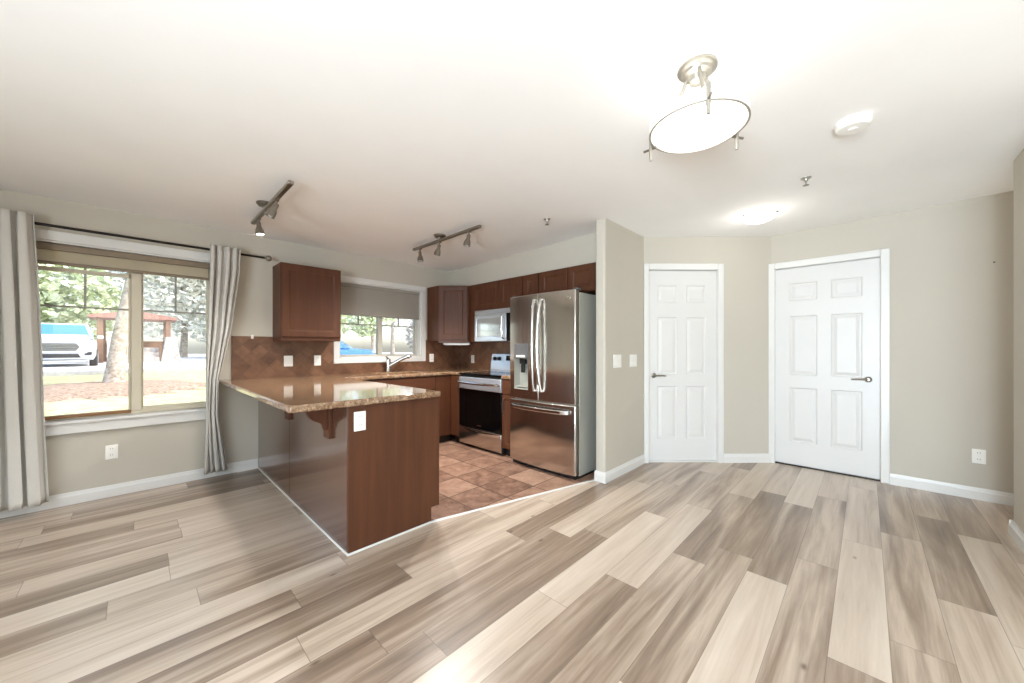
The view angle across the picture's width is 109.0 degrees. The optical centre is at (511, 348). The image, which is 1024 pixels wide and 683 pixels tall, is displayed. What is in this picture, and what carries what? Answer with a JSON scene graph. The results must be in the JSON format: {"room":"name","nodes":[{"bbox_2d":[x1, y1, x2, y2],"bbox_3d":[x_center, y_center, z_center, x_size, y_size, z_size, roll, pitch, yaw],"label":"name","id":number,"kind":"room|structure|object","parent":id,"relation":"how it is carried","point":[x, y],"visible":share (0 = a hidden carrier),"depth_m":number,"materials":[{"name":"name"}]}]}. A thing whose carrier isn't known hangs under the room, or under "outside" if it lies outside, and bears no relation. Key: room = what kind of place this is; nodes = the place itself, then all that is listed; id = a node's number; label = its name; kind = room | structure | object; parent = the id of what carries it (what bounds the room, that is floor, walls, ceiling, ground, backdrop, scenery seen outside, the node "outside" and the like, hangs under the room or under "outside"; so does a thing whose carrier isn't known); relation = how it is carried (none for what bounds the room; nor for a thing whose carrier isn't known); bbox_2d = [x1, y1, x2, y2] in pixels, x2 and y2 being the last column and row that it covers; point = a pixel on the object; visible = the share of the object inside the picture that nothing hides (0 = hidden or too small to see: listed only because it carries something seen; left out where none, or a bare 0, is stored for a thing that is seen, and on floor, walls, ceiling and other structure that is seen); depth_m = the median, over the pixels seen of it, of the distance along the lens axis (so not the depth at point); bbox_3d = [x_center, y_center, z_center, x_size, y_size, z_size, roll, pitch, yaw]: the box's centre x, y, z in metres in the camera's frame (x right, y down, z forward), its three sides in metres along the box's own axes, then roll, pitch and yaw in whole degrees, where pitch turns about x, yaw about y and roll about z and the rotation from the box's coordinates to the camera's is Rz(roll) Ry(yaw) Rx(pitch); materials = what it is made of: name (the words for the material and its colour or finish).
{"room":"empty dining room","nodes":[
{"label":"empty dining room","id":0,"kind":"room"},
{"bbox_2d":[0,189,452,495],"bbox_3d":[-2.725,-0.030,3.757,0.200,2.740,8.400,0,0,44],"label":"wall","id":1,"kind":"structure","parent":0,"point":[76,461],"depth_m":3.35,"materials":[{"name":"paint"}]},
{"bbox_2d":[105,444,117,459],"bbox_3d":[-3.303,0.854,3.011,0.009,0.116,0.072,0,0,44],"label":"wall outlet","id":2,"kind":"object","parent":1,"relation":"attached to","point":[111,451],"visible":1,"depth_m":3.01,"materials":[{"name":"white plastic"}]},
{"bbox_2d":[35,228,209,435],"bbox_3d":[-3.298,-0.117,3.098,0.205,1.565,1.205,0,0,44],"label":"window","id":3,"kind":"structure","parent":1,"relation":"attached to","point":[135,310],"depth_m":3.15,"materials":[{"name":"beige plastic"}]},
{"bbox_2d":[36,241,208,280],"bbox_3d":[-3.269,-0.730,3.121,0.055,0.160,1.050,0,0,44],"label":"roller shade","id":4,"kind":"object","parent":1,"relation":"attached to","point":[47,253],"visible":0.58,"depth_m":3.06,"materials":[{"name":"beige fabric"}]},
{"bbox_2d":[0,458,257,518],"bbox_3d":[-4.016,1.173,2.272,0.014,0.095,4.070,0,0,44],"label":"baseboard","id":5,"kind":"structure","parent":1,"relation":"attached to","point":[75,497],"depth_m":3.07,"materials":[{"name":"white wood"}]},
{"bbox_2d":[34,222,271,260],"bbox_3d":[-3.298,-0.910,2.934,0.124,0.080,2.320,0,0,44],"label":"curtain rod","id":6,"kind":"object","parent":1,"relation":"attached to","point":[268,258],"visible":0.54,"depth_m":3.03,"materials":[{"name":"brown metal"}]},
{"bbox_2d":[0,208,48,512],"bbox_3d":[-3.655,0.083,2.435,0.093,2.105,0.702,0,0,44],"label":"curtain","id":7,"kind":"object","parent":6,"relation":"hanging from","point":[23,455],"visible":1,"depth_m":2.59,"materials":[{"name":"fabric"}]},
{"bbox_2d":[204,244,240,474],"bbox_3d":[-2.704,0.093,3.412,0.084,2.095,0.273,0,0,44],"label":"curtain","id":8,"kind":"object","parent":6,"relation":"hanging from","point":[224,261],"visible":1,"depth_m":3.38,"materials":[{"name":"fabric"}]},
{"bbox_2d":[273,262,340,341],"bbox_3d":[-2.196,-0.470,3.927,0.322,0.780,0.580,0,0,44],"label":"upper cabinet","id":9,"kind":"object","parent":1,"relation":"attached to","point":[306,299],"visible":1,"depth_m":3.79,"materials":[{"name":"brown wood"}]},
{"bbox_2d":[333,275,425,363],"bbox_3d":[-1.709,-0.344,4.761,0.180,1.043,1.238,0,0,44],"label":"window","id":10,"kind":"structure","parent":1,"relation":"attached to","point":[419,326],"depth_m":4.78,"materials":[{"name":"grey plastic"}]},
{"bbox_2d":[341,283,419,319],"bbox_3d":[-1.688,-0.595,4.741,0.060,0.382,1.076,0,0,44],"label":"cellular shade","id":11,"kind":"object","parent":1,"relation":"attached to","point":[356,300],"visible":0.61,"depth_m":4.69,"materials":[{"name":"grey fabric"}]},
{"bbox_2d":[427,286,469,342],"bbox_3d":[-0.796,-0.469,5.187,0.570,0.782,0.592,0,0,44],"label":"upper cabinet","id":12,"kind":"object","parent":1,"relation":"attached to","point":[448,307],"visible":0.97,"depth_m":4.98,"materials":[{"name":"brown wood"}]},
{"bbox_2d":[443,343,469,344],"bbox_3d":[-0.765,-0.062,5.048,0.360,0.027,0.060,0,0,-1],"label":"light","id":13,"kind":"object","parent":12,"relation":"attached to","point":[443,343],"visible":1,"depth_m":5.02,"materials":[{"name":"white plastic"}]},
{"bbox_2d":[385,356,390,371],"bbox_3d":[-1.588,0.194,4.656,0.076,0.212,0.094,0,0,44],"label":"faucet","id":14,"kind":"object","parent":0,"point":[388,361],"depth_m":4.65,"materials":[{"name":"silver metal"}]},
{"bbox_2d":[0,0,1023,271],"bbox_3d":[0.083,-1.336,1.034,8.122,0.388,8.400,0,0,44],"label":"ceiling","id":15,"kind":"structure","parent":0,"point":[395,125],"depth_m":1.83,"materials":[{"name":"paint"}]},
{"bbox_2d":[251,180,293,235],"bbox_3d":[-1.883,-1.068,2.826,1.142,0.230,0.134,0,0,44],"label":"track light","id":16,"kind":"object","parent":15,"relation":"attached to","point":[270,207],"visible":0.98,"depth_m":2.74,"materials":[{"name":"silver metal"}]},
{"bbox_2d":[413,225,481,261],"bbox_3d":[-0.696,-1.071,3.712,1.142,0.230,0.124,0,0,44],"label":"track light","id":17,"kind":"object","parent":15,"relation":"attached to","point":[441,237],"visible":0.98,"depth_m":3.71,"materials":[{"name":"silver metal"}]},
{"bbox_2d":[643,54,750,161],"bbox_3d":[0.776,-1.048,1.582,0.434,0.331,0.421,0,0,44],"label":"flush light","id":18,"kind":"object","parent":15,"relation":"attached to","point":[706,117],"visible":1,"depth_m":1.51,"materials":[{"name":"frosted white glass"},{"name":"brushed nickel"}]},
{"bbox_2d":[741,209,777,223],"bbox_3d":[2.207,-1.166,3.257,0.284,0.090,0.278,0,0,44],"label":"flush ceiling light","id":19,"kind":"object","parent":15,"relation":"attached to","point":[760,216],"visible":1,"depth_m":3.19,"materials":[{"name":"white glass"}]},
{"bbox_2d":[800,176,811,186],"bbox_3d":[2.080,-1.181,2.583,0.063,0.058,0.064,0,0,44],"label":"sprinkler head","id":20,"kind":"object","parent":15,"relation":"attached to","point":[806,178],"visible":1,"depth_m":2.57},
{"bbox_2d":[833,112,873,135],"bbox_3d":[1.816,-1.190,1.944,0.156,0.053,0.156,0,0,44],"label":"smoke detector","id":21,"kind":"object","parent":15,"relation":"attached to","point":[854,123],"visible":1,"depth_m":1.91,"materials":[{"name":"white plastic"}]},
{"bbox_2d":[0,435,1023,682],"bbox_3d":[0.146,1.278,1.007,7.792,0.124,8.250,0,0,44],"label":"floor","id":22,"kind":"structure","parent":0,"point":[656,572],"depth_m":1.88,"materials":[{"name":"wood"}]},
{"bbox_2d":[258,397,438,555],"bbox_3d":[-1.634,0.780,3.089,2.287,0.880,0.863,0,0,44],"label":"base cabinet","id":23,"kind":"object","parent":22,"relation":"on","point":[377,484],"visible":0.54,"depth_m":2.40,"materials":[{"name":"brown wood"}]},
{"bbox_2d":[354,411,365,431],"bbox_3d":[-0.914,0.437,2.196,0.009,0.116,0.072,0,0,44],"label":"wall outlet","id":24,"kind":"object","parent":23,"relation":"attached to","point":[359,417],"visible":1,"depth_m":2.19,"materials":[{"name":"white plastic"}]},
{"bbox_2d":[357,414,362,419],"bbox_3d":[-0.913,0.411,2.195,0.004,0.038,0.032,0,0,44],"label":"receptacle","id":25,"kind":"object","parent":24,"relation":"attached to","point":[359,416],"depth_m":2.19,"materials":[{"name":"white plastic"}]},
{"bbox_2d":[357,422,362,428],"bbox_3d":[-0.913,0.463,2.195,0.004,0.038,0.032,0,0,44],"label":"receptacle","id":26,"kind":"object","parent":24,"relation":"attached to","point":[359,424],"depth_m":2.19,"materials":[{"name":"white plastic"}]},
{"bbox_2d":[364,375,451,442],"bbox_3d":[-1.260,0.780,4.684,0.600,0.880,1.930,0,0,44],"label":"base cabinet","id":27,"kind":"object","parent":22,"relation":"on","point":[442,383],"visible":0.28,"depth_m":4.63,"materials":[{"name":"brown wood"}]},
{"bbox_2d":[219,368,489,412],"bbox_3d":[-0.976,0.320,3.743,2.312,0.040,2.905,0,0,44],"label":"countertop","id":28,"kind":"structure","parent":27,"relation":"on","point":[290,394],"depth_m":2.61,"materials":[{"name":"brown stone"}]},
{"bbox_2d":[231,336,509,378],"bbox_3d":[-0.888,0.088,3.732,2.472,0.423,2.818,0,0,44],"label":"backsplash","id":29,"kind":"structure","parent":28,"relation":"on","point":[258,357],"depth_m":4.12,"materials":[{"name":"tile"}]},
{"bbox_2d":[284,356,292,366],"bbox_3d":[-2.402,0.135,3.922,0.011,0.116,0.085,0,0,44],"label":"wall switch plate","id":30,"kind":"object","parent":29,"relation":"attached to","point":[288,360],"visible":1,"depth_m":3.92,"materials":[{"name":"white plastic"}]},
{"bbox_2d":[314,355,320,365],"bbox_3d":[-2.201,0.135,4.130,0.009,0.116,0.072,0,0,44],"label":"wall outlet","id":31,"kind":"object","parent":29,"relation":"attached to","point":[317,358],"visible":1,"depth_m":4.13,"materials":[{"name":"white plastic"}]},
{"bbox_2d":[429,354,433,361],"bbox_3d":[-1.148,0.135,5.216,0.009,0.116,0.072,0,0,44],"label":"wall outlet","id":32,"kind":"object","parent":29,"relation":"attached to","point":[431,356],"visible":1,"depth_m":5.21,"materials":[{"name":"white plastic"}]},
{"bbox_2d":[385,354,411,371],"bbox_3d":[-1.459,0.187,4.694,0.328,0.225,0.095,0,0,-18],"label":"kitchen faucet","id":33,"kind":"object","parent":28,"relation":"on","point":[389,364],"visible":0.99,"depth_m":4.67,"materials":[{"name":"silver metal"}]},
{"bbox_2d":[451,375,462,442],"bbox_3d":[-0.537,0.780,4.898,0.155,0.880,0.596,0,0,44],"label":"base cabinet","id":34,"kind":"object","parent":22,"relation":"on","point":[455,424],"visible":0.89,"depth_m":4.68,"materials":[{"name":"brown wood"}]},
{"bbox_2d":[457,354,509,453],"bbox_3d":[-0.216,0.630,4.553,0.766,1.120,0.683,0,0,44],"label":"electric range","id":35,"kind":"object","parent":22,"relation":"on","point":[480,392],"visible":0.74,"depth_m":4.36,"materials":[{"name":"silver metal"}]},
{"bbox_2d":[459,371,509,376],"bbox_3d":[-0.201,0.316,4.569,0.766,0.022,0.560,0,0,44],"label":"cooktop","id":36,"kind":"object","parent":35,"relation":"in","point":[479,373],"depth_m":4.48,"materials":[{"name":"black glass"}]},
{"bbox_2d":[502,379,512,455],"bbox_3d":[0.149,0.780,4.237,0.185,0.880,0.630,0,0,44],"label":"base cabinet","id":37,"kind":"object","parent":22,"relation":"on","point":[506,397],"visible":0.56,"depth_m":4.06,"materials":[{"name":"brown wood"}]},
{"bbox_2d":[501,375,509,378],"bbox_3d":[0.156,0.320,4.244,0.185,0.040,0.610,0,0,44],"label":"countertop","id":38,"kind":"structure","parent":37,"relation":"on","point":[502,376],"depth_m":4.05,"materials":[{"name":"brown stone"}]},
{"bbox_2d":[431,480,594,522],"bbox_3d":[0.095,1.216,2.966,1.550,0.008,0.024,0,0,-31],"label":"trim","id":39,"kind":"structure","parent":22,"relation":"on","point":[522,498],"depth_m":2.88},
{"bbox_2d":[510,287,595,479],"bbox_3d":[0.464,0.328,3.821,0.838,1.785,0.748,0,0,44],"label":"refrigerator","id":40,"kind":"object","parent":22,"relation":"on","point":[553,334],"visible":0.99,"depth_m":3.52,"materials":[{"name":"silver metal"}]},
{"bbox_2d":[450,233,595,285],"bbox_3d":[0.099,-1.131,4.606,2.672,0.538,0.190,0,0,44],"label":"wall","id":41,"kind":"structure","parent":0,"point":[581,250],"depth_m":4.33,"materials":[{"name":"paint"}]},
{"bbox_2d":[470,276,523,341],"bbox_3d":[-0.133,-0.475,4.747,1.000,0.770,0.300,0,0,44],"label":"upper cabinet","id":42,"kind":"object","parent":41,"relation":"attached to","point":[494,294],"visible":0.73,"depth_m":4.65,"materials":[{"name":"brown wood"}]},
{"bbox_2d":[475,307,509,341],"bbox_3d":[-0.097,-0.287,4.607,0.755,0.396,0.440,0,0,44],"label":"microwave","id":43,"kind":"object","parent":42,"relation":"attached to","point":[493,325],"visible":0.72,"depth_m":4.51,"materials":[{"name":"metal"}]},
{"bbox_2d":[524,273,539,295],"bbox_3d":[0.318,-0.720,4.310,0.245,0.280,0.300,0,0,44],"label":"upper cabinet","id":44,"kind":"object","parent":41,"relation":"attached to","point":[532,281],"visible":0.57,"depth_m":4.20,"materials":[{"name":"brown wood"}]},
{"bbox_2d":[540,262,595,294],"bbox_3d":[0.711,-0.720,3.929,0.840,0.280,0.300,0,0,44],"label":"upper cabinet","id":45,"kind":"object","parent":41,"relation":"attached to","point":[583,276],"visible":0.65,"depth_m":3.81,"materials":[{"name":"brown wood"}]},
{"bbox_2d":[596,218,643,472],"bbox_3d":[1.107,-0.090,3.655,0.100,2.620,0.870,0,0,44],"label":"wall","id":46,"kind":"structure","parent":0,"point":[619,250],"depth_m":3.49,"materials":[{"name":"paint"}]},
{"bbox_2d":[594,470,605,483],"bbox_3d":[0.805,1.173,3.333,0.114,0.095,0.014,0,0,44],"label":"baseboard","id":47,"kind":"structure","parent":46,"relation":"attached to","point":[599,476],"depth_m":3.33,"materials":[{"name":"white wood"}]},
{"bbox_2d":[613,354,620,367],"bbox_3d":[1.004,0.120,3.470,0.011,0.125,0.151,0,0,44],"label":"wall switch plate","id":48,"kind":"object","parent":46,"relation":"attached to","point":[616,358],"visible":1,"depth_m":3.46,"materials":[{"name":"white plastic"}]},
{"bbox_2d":[605,454,644,482],"bbox_3d":[1.141,1.173,3.609,0.014,0.095,0.850,0,0,44],"label":"baseboard","id":49,"kind":"structure","parent":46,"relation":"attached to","point":[616,472],"depth_m":3.55,"materials":[{"name":"white wood"}]},
{"bbox_2d":[630,354,636,366],"bbox_3d":[1.234,0.123,3.707,0.011,0.125,0.151,0,0,44],"label":"wall switch plate","id":50,"kind":"object","parent":46,"relation":"attached to","point":[633,358],"visible":1,"depth_m":3.70,"materials":[{"name":"white plastic"}]},
{"bbox_2d":[644,236,769,453],"bbox_3d":[2.106,-0.090,3.961,1.405,2.620,0.120,0,0,-1],"label":"wall","id":51,"kind":"structure","parent":0,"point":[746,260],"depth_m":3.91,"materials":[{"name":"paint"}]},
{"bbox_2d":[644,263,723,462],"bbox_3d":[1.831,0.158,3.940,0.855,2.125,0.132,0,0,-1],"label":"door","id":52,"kind":"structure","parent":51,"relation":"in","point":[684,303],"depth_m":3.93,"materials":[{"name":"white wood"}]},
{"bbox_2d":[724,454,770,462],"bbox_3d":[2.514,1.173,3.900,0.510,0.095,0.014,0,0,-1],"label":"baseboard","id":53,"kind":"structure","parent":51,"relation":"attached to","point":[728,458],"depth_m":3.89,"materials":[{"name":"white wood"}]},
{"bbox_2d":[770,191,1013,493],"bbox_3d":[4.236,-0.090,2.572,4.100,2.620,0.120,0,0,44],"label":"wall","id":54,"kind":"structure","parent":0,"point":[952,307],"depth_m":3.06,"materials":[{"name":"paint"}]},
{"bbox_2d":[769,248,889,483],"bbox_3d":[3.113,0.158,3.638,0.907,2.125,0.132,0,0,44],"label":"door","id":55,"kind":"structure","parent":54,"relation":"in","point":[829,316],"depth_m":3.60,"materials":[{"name":"white wood"}]},
{"bbox_2d":[890,473,1013,505],"bbox_3d":[4.495,1.173,2.227,3.048,0.095,0.014,0,0,44],"label":"baseboard","id":56,"kind":"structure","parent":54,"relation":"attached to","point":[998,497],"depth_m":3.02,"materials":[{"name":"white wood"}]},
{"bbox_2d":[972,448,985,464],"bbox_3d":[3.762,0.870,2.941,0.072,0.116,0.009,0,0,44],"label":"wall outlet","id":57,"kind":"object","parent":54,"relation":"attached to","point":[978,455],"visible":1,"depth_m":2.94,"materials":[{"name":"white plastic"}]},
{"bbox_2d":[1014,148,1023,532],"bbox_3d":[3.834,-0.090,1.088,2.610,2.620,1.100,0,0,44],"label":"wall","id":58,"kind":"structure","parent":0,"point":[1019,161],"depth_m":2.29,"materials":[{"name":"paint"}]},
{"bbox_2d":[1009,519,1023,552],"bbox_3d":[2.897,1.173,2.006,0.014,0.095,1.114,0,0,44],"label":"baseboard","id":59,"kind":"structure","parent":58,"relation":"attached to","point":[1015,532],"depth_m":2.28,"materials":[{"name":"white wood"}]},
{"label":"outside","id":60,"kind":"structure","parent":0,"visible":0},
{"bbox_2d":[43,352,412,370],"bbox_3d":[-20.926,0.700,34.226,42.300,0.020,80.000,0,0,44],"label":"driveway","id":61,"kind":"structure","parent":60,"point":[193,360],"depth_m":15.74,"materials":[{"name":"grey concrete"}]},
{"bbox_2d":[41,323,103,365],"bbox_3d":[-18.271,-0.170,14.807,4.545,1.740,2.260,0,0,41],"label":"car","id":62,"kind":"object","parent":61,"relation":"on","point":[60,341],"visible":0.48,"depth_m":13.93,"materials":[{"name":"paint"}]},
{"bbox_2d":[42,343,79,350],"bbox_3d":[-16.614,-0.060,13.353,0.115,0.280,1.035,0,0,41],"label":"grille","id":63,"kind":"object","parent":62,"relation":"attached to","point":[45,346],"depth_m":13.37,"materials":[{"name":"silver metal"}]},
{"bbox_2d":[38,263,121,340],"bbox_3d":[-27.749,-4.011,19.132,5.741,9.683,10.750,0,0,44],"label":"broadleaf tree","id":64,"kind":"object","parent":61,"relation":"on","point":[54,289],"visible":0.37,"depth_m":20.29,"materials":[{"name":"green plant"}]},
{"bbox_2d":[106,336,127,362],"bbox_3d":[-19.052,0.035,17.614,0.080,1.330,0.700,0,0,44],"label":"fence","id":65,"kind":"object","parent":61,"relation":"on","point":[108,341],"visible":0.27,"depth_m":17.39,"materials":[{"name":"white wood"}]},
{"bbox_2d":[87,312,180,362],"bbox_3d":[-19.779,-0.610,19.250,2.800,2.620,3.297,0,0,44],"label":"shelter","id":66,"kind":"object","parent":61,"relation":"on","point":[167,350],"visible":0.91,"depth_m":19.14,"materials":[{"name":"brown wood"}]},
{"bbox_2d":[96,270,205,356],"bbox_3d":[-25.098,-4.169,28.703,5.175,10.002,11.051,0,0,44],"label":"broadleaf tree","id":67,"kind":"object","parent":61,"relation":"on","point":[191,293],"visible":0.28,"depth_m":27.37,"materials":[{"name":"green plant"}]},
{"bbox_2d":[204,280,351,337],"bbox_3d":[-16.753,-4.086,27.248,5.379,9.834,9.584,0,0,44],"label":"broadleaf tree","id":68,"kind":"object","parent":61,"relation":"on","point":[345,317],"visible":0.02,"depth_m":29.57,"materials":[{"name":"green plant"}]},
{"bbox_2d":[340,340,375,354],"bbox_3d":[-9.296,0.230,18.723,4.545,1.740,2.260,0,0,-16],"label":"car","id":69,"kind":"object","parent":61,"relation":"on","point":[345,349],"visible":0.1,"depth_m":18.24,"materials":[{"name":"paint"}]},
{"bbox_2d":[347,316,394,349],"bbox_3d":[-10.490,-2.830,27.960,2.603,7.315,4.222,0,0,44],"label":"broadleaf tree","id":70,"kind":"object","parent":61,"relation":"on","point":[370,330],"visible":0.31,"depth_m":27.08,"materials":[{"name":"green plant"}]},
{"bbox_2d":[361,318,412,353],"bbox_3d":[-12.637,-3.356,38.696,4.377,8.366,10.314,0,0,44],"label":"broadleaf tree","id":71,"kind":"object","parent":61,"relation":"on","point":[394,323],"visible":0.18,"depth_m":38.78,"materials":[{"name":"green plant"}]},
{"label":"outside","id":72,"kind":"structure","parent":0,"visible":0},
{"bbox_2d":[43,371,205,415],"bbox_3d":[-4.380,1.014,11.213,12.500,0.393,42.000,0,0,44],"label":"lawn","id":73,"kind":"structure","parent":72,"point":[75,406],"depth_m":8.03,"materials":[{"name":"green plant"}]},
{"bbox_2d":[102,272,127,382],"bbox_3d":[-9.960,-2.379,9.543,4.459,6.941,7.460,0,0,44],"label":"broadleaf tree","id":74,"kind":"object","parent":73,"relation":"on","point":[115,369],"visible":0.02,"depth_m":9.44,"materials":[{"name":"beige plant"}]},
{"bbox_2d":[43,380,205,401],"bbox_3d":[-9.917,0.967,8.912,3.740,0.206,3.951,0,0,44],"label":"mulch bed","id":75,"kind":"object","parent":73,"relation":"on","point":[92,390],"visible":0.76,"depth_m":8.51,"materials":[{"name":"brown wood"}]},
{"bbox_2d":[43,367,205,376],"bbox_3d":[-9.045,0.854,15.738,0.500,0.333,42.000,0,0,44],"label":"kerb","id":76,"kind":"object","parent":73,"relation":"on","point":[187,369],"depth_m":11.45,"materials":[{"name":"grey concrete"}]},
{"bbox_2d":[405,320,412,352],"bbox_3d":[-3.966,-2.036,20.321,2.574,6.130,4.208,0,0,44],"label":"bare tree","id":77,"kind":"object","parent":73,"relation":"on","point":[408,330],"visible":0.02,"depth_m":19.42,"materials":[{"name":"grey plant"}]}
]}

